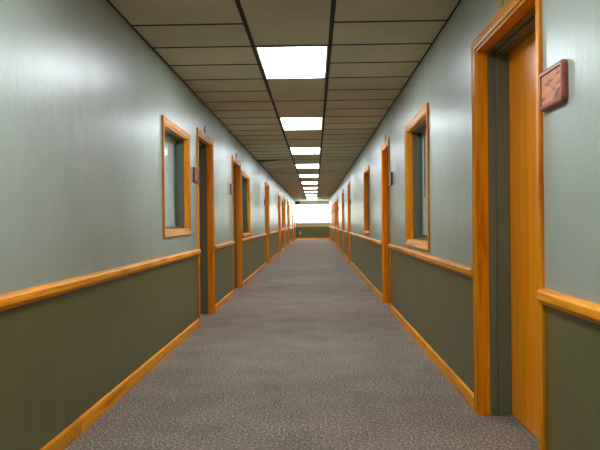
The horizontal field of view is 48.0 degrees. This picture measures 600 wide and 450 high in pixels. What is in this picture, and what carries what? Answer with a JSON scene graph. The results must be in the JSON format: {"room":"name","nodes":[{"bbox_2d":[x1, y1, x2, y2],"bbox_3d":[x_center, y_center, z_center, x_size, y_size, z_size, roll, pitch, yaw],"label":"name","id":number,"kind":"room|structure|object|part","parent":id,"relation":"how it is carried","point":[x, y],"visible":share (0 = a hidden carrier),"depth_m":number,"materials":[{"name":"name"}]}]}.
{"room":"office corridor","nodes":[
{"label":"office corridor","id":0,"kind":"room"},
{"bbox_2d":[0,0,295,449],"bbox_3d":[-0.960,-0.421,20.425,0.240,2.950,49.200,-1,0,1],"label":"wall","id":1,"kind":"structure","parent":0,"point":[84,98],"depth_m":3.85,"materials":[{"name":"paint"}]},
{"bbox_2d":[0,249,200,310],"bbox_3d":[-1.233,0.323,1.629,0.035,0.065,11.558,-1,0,1],"label":"chair rail","id":2,"kind":"object","parent":1,"relation":"attached to","point":[25,296],"visible":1,"depth_m":3.58,"materials":[{"name":"brown wood"}]},
{"bbox_2d":[40,318,199,449],"bbox_3d":[-1.236,1.097,1.633,0.013,0.088,11.558,-1,0,1],"label":"baseboard","id":3,"kind":"structure","parent":1,"relation":"attached to","point":[90,416],"depth_m":4.21,"materials":[{"name":"brown wood"}]},
{"bbox_2d":[161,115,190,237],"bbox_3d":[-1.204,-0.414,6.311,0.136,1.043,1.210,-1,0,1],"label":"window","id":4,"kind":"structure","parent":1,"relation":"in","point":[181,137],"depth_m":6.83,"materials":[{"name":"brown wood"}]},
{"bbox_2d":[164,136,174,226],"bbox_3d":[-1.289,-0.413,6.313,0.023,0.861,1.028,-1,0,1],"label":"window blind","id":5,"kind":"object","parent":4,"relation":"attached to","point":[169,189],"visible":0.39,"depth_m":6.60,"materials":[{"name":"white fabric"}]},
{"bbox_3d":[-1.231,-0.414,6.312,0.082,0.921,1.088,-1,0,1],"label":"frame","id":6,"kind":"part","parent":4,"relation":"part of","materials":[{"name":"green paint"}]},
{"bbox_2d":[193,167,198,182],"bbox_3d":[-1.124,-0.541,7.264,0.027,0.160,0.220,-1,0,1],"label":"plaque","id":7,"kind":"object","parent":1,"relation":"attached to","point":[195,170],"visible":1,"depth_m":7.21,"materials":[{"name":"red wood"}]},
{"bbox_3d":[-1.117,-0.541,7.264,0.003,0.117,0.177,-1,0,1],"label":"carved panel","id":8,"kind":"part","parent":7,"relation":"part of","materials":[{"name":"brown wood"}]},
{"bbox_2d":[196,127,214,325],"bbox_3d":[-1.224,0.020,7.969,0.258,2.185,1.120,-1,0,1],"label":"door","id":9,"kind":"structure","parent":1,"relation":"in","point":[205,149],"depth_m":8.45,"materials":[{"name":"brown wood"}]},
{"bbox_3d":[-1.263,0.051,7.970,0.179,2.124,0.998,-1,0,1],"label":"frame","id":10,"kind":"part","parent":9,"relation":"part of","materials":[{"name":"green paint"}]},
{"bbox_2d":[215,290,233,311],"bbox_3d":[-1.061,1.060,9.531,0.013,0.088,1.998,-1,0,1],"label":"baseboard","id":11,"kind":"structure","parent":1,"relation":"attached to","point":[227,297],"depth_m":9.35,"materials":[{"name":"brown wood"}]},
{"bbox_2d":[215,241,234,249],"bbox_3d":[-1.058,0.286,9.527,0.035,0.065,1.998,-1,0,1],"label":"chair rail","id":12,"kind":"object","parent":1,"relation":"attached to","point":[223,245],"visible":1,"depth_m":9.34,"materials":[{"name":"brown wood"}]},
{"bbox_2d":[230,183,232,193],"bbox_3d":[-1.054,-0.555,10.383,0.027,0.160,0.220,-1,0,1],"label":"plaque","id":13,"kind":"object","parent":1,"relation":"attached to","point":[231,185],"visible":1,"depth_m":10.28,"materials":[{"name":"red wood"}]},
{"bbox_2d":[232,155,241,289],"bbox_3d":[-1.154,0.005,11.118,0.258,2.185,1.180,-1,0,1],"label":"door","id":14,"kind":"structure","parent":1,"relation":"in","point":[236,164],"depth_m":11.63,"materials":[{"name":"brown wood"}]},
{"bbox_3d":[-1.193,0.036,11.120,0.179,2.124,1.058,-1,0,1],"label":"frame","id":15,"kind":"part","parent":14,"relation":"part of","materials":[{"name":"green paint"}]},
{"bbox_2d":[241,170,266,241],"bbox_3d":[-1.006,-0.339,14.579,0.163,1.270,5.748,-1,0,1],"label":"window","id":16,"kind":"structure","parent":1,"relation":"in","point":[245,178],"depth_m":13.25,"materials":[{"name":"brown wood"}]},
{"bbox_3d":[-1.111,-0.367,12.576,0.005,1.020,1.325,-1,0,1],"label":"pane","id":17,"kind":"part","parent":16,"relation":"part of","materials":[{"name":"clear glass"}]},
{"bbox_3d":[-1.091,-0.367,12.576,0.082,1.073,1.378,-1,0,1],"label":"frame","id":18,"kind":"part","parent":16,"relation":"part of","materials":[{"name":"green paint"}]},
{"bbox_2d":[242,263,265,287],"bbox_3d":[-0.949,1.036,14.585,0.013,0.088,5.748,-1,0,1],"label":"baseboard","id":19,"kind":"structure","parent":1,"relation":"attached to","point":[257,271],"depth_m":13.68,"materials":[{"name":"brown wood"}]},
{"bbox_2d":[265,182,269,262],"bbox_3d":[-0.997,-0.028,18.167,0.258,2.185,1.420,-1,0,1],"label":"door","id":20,"kind":"structure","parent":1,"relation":"in","point":[267,221],"depth_m":18.79,"materials":[{"name":"brown wood"}]},
{"bbox_3d":[-1.037,0.003,18.168,0.179,2.124,1.298,-1,0,1],"label":"frame","id":21,"kind":"part","parent":20,"relation":"part of","materials":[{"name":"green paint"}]},
{"bbox_2d":[278,192,280,252],"bbox_3d":[-0.859,-0.057,24.420,0.258,2.185,1.410,-1,0,1],"label":"door","id":22,"kind":"structure","parent":1,"relation":"in","point":[279,194],"depth_m":25.05,"materials":[{"name":"brown wood"}]},
{"bbox_2d":[282,199,283,228],"bbox_3d":[-0.730,-0.434,27.046,0.163,1.198,1.470,-1,0,1],"label":"window","id":23,"kind":"structure","parent":1,"relation":"in","point":[282,199],"depth_m":27.70,"materials":[{"name":"brown wood"}]},
{"bbox_2d":[284,197,285,249],"bbox_3d":[-0.764,-0.077,28.674,0.258,2.185,1.400,-1,0,1],"label":"door","id":24,"kind":"structure","parent":1,"relation":"in","point":[284,197],"depth_m":29.30,"materials":[{"name":"brown wood"}]},
{"bbox_2d":[287,200,288,245],"bbox_3d":[-0.689,-0.093,32.073,0.258,2.185,1.300,-1,0,1],"label":"door","id":25,"kind":"structure","parent":1,"relation":"in","point":[287,200],"depth_m":32.65,"materials":[{"name":"brown wood"}]},
{"bbox_2d":[292,204,292,241],"bbox_3d":[-0.551,-0.122,38.272,0.258,2.185,1.300,-1,0,1],"label":"door","id":26,"kind":"structure","parent":1,"relation":"in","point":[292,204],"depth_m":38.85,"materials":[{"name":"brown wood"}]},
{"bbox_2d":[294,205,294,239],"bbox_3d":[-0.471,-0.139,41.871,0.258,2.185,1.300,-1,0,1],"label":"door","id":27,"kind":"structure","parent":1,"relation":"in","point":[294,205],"depth_m":42.45,"materials":[{"name":"brown wood"}]},
{"bbox_2d":[107,0,461,200],"bbox_3d":[0.436,-1.752,20.387,7.500,0.516,49.600,-1,0,1],"label":"ceiling","id":28,"kind":"structure","parent":0,"point":[375,47],"depth_m":5.88,"materials":[{"name":"tile"}]},
{"bbox_2d":[255,46,327,78],"bbox_3d":[-0.053,-1.471,5.966,0.580,0.096,1.184,-1,0,1],"label":"ceiling light","id":29,"kind":"object","parent":28,"relation":"attached to","point":[283,62],"visible":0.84,"depth_m":5.88,"materials":[{"name":"white plastic"}]},
{"bbox_2d":[280,117,322,129],"bbox_3d":[0.028,-1.488,9.625,0.580,0.096,1.184,-1,0,1],"label":"ceiling light","id":30,"kind":"object","parent":28,"relation":"attached to","point":[301,123],"visible":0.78,"depth_m":9.59,"materials":[{"name":"white plastic"}]},
{"bbox_2d":[290,147,320,153],"bbox_3d":[0.109,-1.505,13.284,0.580,0.096,1.184,-1,0,1],"label":"ceiling light","id":31,"kind":"object","parent":28,"relation":"attached to","point":[312,150],"visible":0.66,"depth_m":13.23,"materials":[{"name":"white plastic"}]},
{"bbox_2d":[295,164,318,167],"bbox_3d":[0.190,-1.522,16.943,0.580,0.096,1.184,-1,0,1],"label":"ceiling light","id":32,"kind":"object","parent":28,"relation":"attached to","point":[297,165],"visible":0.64,"depth_m":16.77,"materials":[{"name":"white plastic"}]},
{"bbox_2d":[299,175,317,177],"bbox_3d":[0.272,-1.540,20.602,0.580,0.096,1.184,-1,0,1],"label":"ceiling light","id":33,"kind":"object","parent":28,"relation":"attached to","point":[300,176],"visible":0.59,"depth_m":20.77,"materials":[{"name":"white plastic"}]},
{"bbox_2d":[300,175,317,176],"bbox_3d":[0.272,-1.500,20.602,0.552,0.008,1.156,-1,0,1],"label":"diffuser","id":34,"kind":"object","parent":33,"relation":"attached to","point":[300,175],"depth_m":20.57,"materials":[{"name":"white plastic"}]},
{"bbox_2d":[302,182,317,183],"bbox_3d":[0.353,-1.557,24.261,0.580,0.096,1.184,-1,0,1],"label":"ceiling light","id":35,"kind":"object","parent":28,"relation":"attached to","point":[302,182],"visible":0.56,"depth_m":24.28,"materials":[{"name":"white plastic"}]},
{"bbox_2d":[64,239,538,449],"bbox_3d":[0.466,1.114,20.400,7.200,0.150,49.200,-1,0,1],"label":"floor","id":36,"kind":"structure","parent":0,"point":[305,355],"depth_m":4.71,"materials":[{"name":"grey carpet"}]},
{"bbox_2d":[295,201,328,237],"bbox_3d":[0.999,-0.476,45.087,7.500,3.100,0.200,-1,0,1],"label":"wall","id":37,"kind":"structure","parent":0,"point":[306,232],"depth_m":45.00,"materials":[{"name":"paint"}]},
{"bbox_2d":[296,204,328,223],"bbox_3d":[0.833,-0.757,45.035,2.158,1.295,0.150,-1,0,1],"label":"window","id":38,"kind":"structure","parent":37,"relation":"in","point":[300,204],"depth_m":45.05,"materials":[{"name":"white glass"}]},
{"bbox_2d":[296,237,328,238],"bbox_3d":[0.839,0.882,44.991,2.166,0.088,0.013,-1,0,1],"label":"baseboard","id":39,"kind":"structure","parent":37,"relation":"attached to","point":[318,237],"depth_m":44.98,"materials":[{"name":"brown wood"}]},
{"bbox_2d":[296,226,328,226],"bbox_3d":[0.831,0.109,44.976,2.166,0.065,0.035,-1,0,1],"label":"chair rail","id":40,"kind":"object","parent":37,"relation":"attached to","point":[296,226],"visible":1,"depth_m":44.96,"materials":[{"name":"brown wood"}]},
{"bbox_2d":[329,0,599,449],"bbox_3d":[1.517,-0.447,20.369,0.240,2.950,49.200,-1,0,1],"label":"wall","id":41,"kind":"structure","parent":0,"point":[436,301],"depth_m":4.10,"materials":[{"name":"paint"}]},
{"bbox_2d":[332,202,333,242],"bbox_3d":[1.832,-0.131,34.768,0.258,2.185,1.200,-1,0,1],"label":"door","id":42,"kind":"structure","parent":41,"relation":"in","point":[332,202],"depth_m":34.17,"materials":[{"name":"brown wood"}]},
{"bbox_2d":[335,198,335,245],"bbox_3d":[1.743,-0.113,30.769,0.258,2.185,1.200,-1,0,1],"label":"door","id":43,"kind":"structure","parent":41,"relation":"in","point":[335,198],"depth_m":31.29,"materials":[{"name":"brown wood"}]},
{"bbox_2d":[337,196,338,248],"bbox_3d":[1.677,-0.099,27.794,0.258,2.185,1.290,-1,0,1],"label":"door","id":44,"kind":"structure","parent":41,"relation":"in","point":[337,196],"depth_m":28.37,"materials":[{"name":"brown wood"}]},
{"bbox_2d":[342,189,343,254],"bbox_3d":[1.562,-0.074,22.621,0.258,2.185,1.300,-1,0,1],"label":"door","id":45,"kind":"structure","parent":41,"relation":"in","point":[343,189],"depth_m":23.20,"materials":[{"name":"brown wood"}]},
{"bbox_2d":[348,182,350,261],"bbox_3d":[1.470,-0.055,18.497,0.258,2.185,1.050,-1,0,1],"label":"door","id":46,"kind":"structure","parent":41,"relation":"in","point":[349,219],"depth_m":18.95,"materials":[{"name":"brown wood"}]},
{"bbox_2d":[349,232,381,245],"bbox_3d":[1.238,0.244,13.687,0.035,0.065,8.578,-1,0,1],"label":"chair rail","id":47,"kind":"object","parent":41,"relation":"attached to","point":[372,240],"visible":1,"depth_m":11.76,"materials":[{"name":"brown wood"}]},
{"bbox_2d":[362,165,369,235],"bbox_3d":[1.262,-0.427,12.223,0.183,1.221,1.320,-1,0,1],"label":"window","id":48,"kind":"structure","parent":41,"relation":"in","point":[366,172],"depth_m":12.80,"materials":[{"name":"brown wood"}]},
{"bbox_3d":[1.313,-0.428,12.222,0.082,1.099,1.178,-1,0,1],"label":"frame","id":49,"kind":"part","parent":48,"relation":"part of","materials":[{"name":"orange wood"}]},
{"bbox_2d":[350,261,382,301],"bbox_3d":[1.257,1.017,13.690,0.013,0.088,8.578,-1,0,1],"label":"baseboard","id":50,"kind":"structure","parent":41,"relation":"attached to","point":[360,273],"depth_m":11.91,"materials":[{"name":"brown wood"}]},
{"bbox_2d":[381,137,390,304],"bbox_3d":[1.258,-0.010,8.929,0.258,2.185,0.930,-1,0,1],"label":"door","id":51,"kind":"structure","parent":41,"relation":"in","point":[385,148],"depth_m":9.32,"materials":[{"name":"brown wood"}]},
{"bbox_3d":[1.298,0.020,8.929,0.179,2.124,0.808,-1,0,1],"label":"frame","id":52,"kind":"part","parent":51,"relation":"part of","materials":[{"name":"orange wood"}]},
{"bbox_2d":[388,172,392,185],"bbox_3d":[1.117,-0.569,8.317,0.027,0.160,0.265,-1,0,1],"label":"plaque","id":53,"kind":"object","parent":41,"relation":"attached to","point":[390,175],"visible":1,"depth_m":8.20,"materials":[{"name":"red wood"}]},
{"bbox_2d":[404,102,429,251],"bbox_3d":[1.143,-0.400,6.249,0.156,1.230,1.390,-1,0,1],"label":"window","id":54,"kind":"structure","parent":41,"relation":"in","point":[413,129],"depth_m":6.87,"materials":[{"name":"brown wood"}]},
{"bbox_3d":[1.180,-0.400,6.248,0.082,1.108,1.268,-1,0,1],"label":"frame","id":55,"kind":"part","parent":54,"relation":"part of","materials":[{"name":"green paint"}]},
{"bbox_2d":[421,130,427,234],"bbox_3d":[1.241,-0.411,6.246,0.036,1.028,1.260,-1,0,1],"label":"window blind","id":56,"kind":"object","parent":54,"relation":"attached to","point":[424,134],"visible":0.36,"depth_m":6.71,"materials":[{"name":"white fabric"}]},
{"bbox_2d":[388,244,472,278],"bbox_3d":[1.072,0.279,6.229,0.035,0.065,4.478,-1,0,1],"label":"chair rail","id":57,"kind":"object","parent":41,"relation":"attached to","point":[467,271],"visible":0.93,"depth_m":5.05,"materials":[{"name":"brown wood"}]},
{"bbox_2d":[390,305,473,409],"bbox_3d":[1.091,1.052,6.232,0.013,0.088,4.478,-1,0,1],"label":"baseboard","id":58,"kind":"structure","parent":41,"relation":"attached to","point":[464,391],"depth_m":5.12,"materials":[{"name":"brown wood"}]},
{"bbox_2d":[497,0,503,11],"bbox_3d":[1.006,-1.122,3.383,0.012,0.085,0.076,-1,0,1],"label":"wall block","id":59,"kind":"object","parent":41,"relation":"attached to","point":[500,3],"visible":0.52,"depth_m":3.38,"materials":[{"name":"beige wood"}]},
{"bbox_2d":[471,0,545,449],"bbox_3d":[1.135,0.015,3.386,0.258,2.185,1.200,-1,0,1],"label":"door","id":60,"kind":"structure","parent":41,"relation":"in","point":[507,54],"depth_m":3.85,"materials":[{"name":"brown wood"}]},
{"bbox_3d":[1.175,0.046,3.385,0.179,2.124,1.078,-1,0,1],"label":"frame","id":61,"kind":"part","parent":60,"relation":"part of","materials":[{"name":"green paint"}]},
{"bbox_3d":[1.226,0.051,3.384,0.044,2.089,1.034,-1,0,1],"label":"panel","id":62,"kind":"part","parent":60,"relation":"part of","materials":[{"name":"brown wood"}]},
{"bbox_2d":[539,59,568,111],"bbox_3d":[0.991,-0.542,2.639,0.027,0.160,0.265,-1,0,1],"label":"plaque","id":63,"kind":"object","parent":41,"relation":"attached to","point":[554,81],"visible":1,"depth_m":2.60,"materials":[{"name":"red wood"}]},
{"bbox_3d":[0.984,-0.542,2.639,0.003,0.117,0.222,-1,0,1],"label":"carved panel","id":64,"kind":"part","parent":63,"relation":"part of","materials":[{"name":"brown wood"}]},
{"bbox_2d":[536,288,599,324],"bbox_3d":[0.918,0.311,-0.704,0.035,0.065,6.988,-1,0,1],"label":"chair rail","id":65,"kind":"object","parent":41,"relation":"attached to","point":[590,311],"visible":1,"depth_m":2.43,"materials":[{"name":"brown wood"}]}
]}

